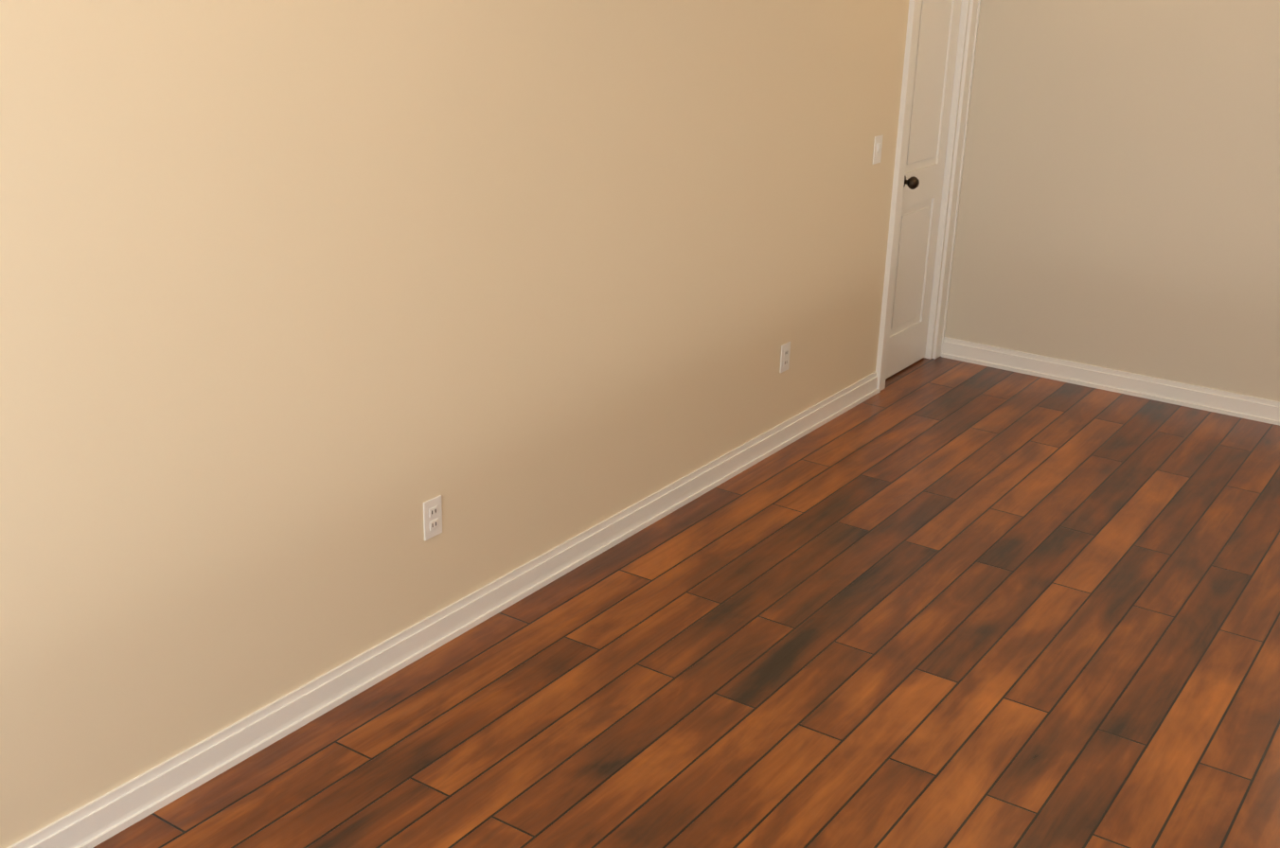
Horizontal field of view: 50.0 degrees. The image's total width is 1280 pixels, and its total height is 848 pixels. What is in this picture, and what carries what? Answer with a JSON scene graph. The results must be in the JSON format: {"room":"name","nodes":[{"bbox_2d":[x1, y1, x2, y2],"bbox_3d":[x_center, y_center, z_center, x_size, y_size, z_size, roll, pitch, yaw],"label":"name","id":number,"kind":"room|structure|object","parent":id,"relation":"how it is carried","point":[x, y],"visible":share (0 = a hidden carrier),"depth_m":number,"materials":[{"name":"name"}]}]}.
{"room":"empty room","nodes":[
{"label":"empty room","id":0,"kind":"room"},
{"bbox_2d":[0,0,969,847],"bbox_3d":[-0.674,-0.865,3.348,0.120,3.250,7.850,15,24,32],"label":"wall","id":1,"kind":"structure","parent":0,"point":[309,309],"depth_m":3.45,"materials":[{"name":"paint"}]},
{"bbox_2d":[423,495,442,540],"bbox_3d":[-0.579,0.263,3.839,0.008,0.116,0.072,15,24,32],"label":"electrical outlet","id":2,"kind":"object","parent":1,"relation":"attached to","point":[433,517],"visible":1,"depth_m":3.83,"materials":[{"name":"white plastic"}]},
{"bbox_2d":[7,371,878,847],"bbox_3d":[-0.868,0.728,3.563,0.022,0.100,6.871,15,24,32],"label":"baseboard","id":3,"kind":"structure","parent":1,"relation":"attached to","point":[114,812],"depth_m":3.81,"materials":[{"name":"white wood"}]},
{"bbox_2d":[779,341,790,373],"bbox_3d":[0.577,-0.264,5.436,0.008,0.116,0.072,15,24,32],"label":"electrical outlet","id":4,"kind":"object","parent":1,"relation":"attached to","point":[785,357],"visible":1,"depth_m":5.43,"materials":[{"name":"white plastic"}]},
{"bbox_2d":[872,134,883,164],"bbox_3d":[0.995,-1.145,5.727,0.012,0.116,0.072,15,24,32],"label":"light switch","id":5,"kind":"object","parent":1,"relation":"attached to","point":[878,147],"visible":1,"depth_m":5.72,"materials":[{"name":"white plastic"}]},
{"bbox_2d":[885,0,961,379],"bbox_3d":[1.266,-1.204,6.229,0.197,2.005,0.550,15,24,32],"label":"door","id":6,"kind":"structure","parent":1,"relation":"attached to","point":[936,50],"depth_m":6.30,"materials":[{"name":"white wood"}]},
{"bbox_2d":[875,0,980,392],"bbox_3d":[1.267,-1.245,6.214,0.144,2.109,0.738,15,24,32],"label":"door frame","id":7,"kind":"structure","parent":1,"relation":"attached to","point":[963,100],"depth_m":6.19,"materials":[{"name":"white wood"}]},
{"bbox_2d":[93,356,1279,847],"bbox_3d":[1.333,1.271,2.545,5.190,0.100,7.730,15,24,32],"label":"floor","id":8,"kind":"structure","parent":0,"point":[936,603],"depth_m":3.89,"materials":[{"name":"brown wood"}]},
{"bbox_2d":[944,0,1279,401],"bbox_3d":[3.237,-1.448,5.264,4.060,3.250,0.120,15,24,32],"label":"wall","id":9,"kind":"structure","parent":0,"point":[1119,205],"depth_m":6.10,"materials":[{"name":"paint"}]},
{"bbox_2d":[941,337,1279,426],"bbox_3d":[2.332,-0.165,6.271,2.016,0.100,0.022,15,24,32],"label":"baseboard","id":10,"kind":"structure","parent":9,"relation":"attached to","point":[1234,404],"depth_m":6.35,"materials":[{"name":"white wood"}]}
]}

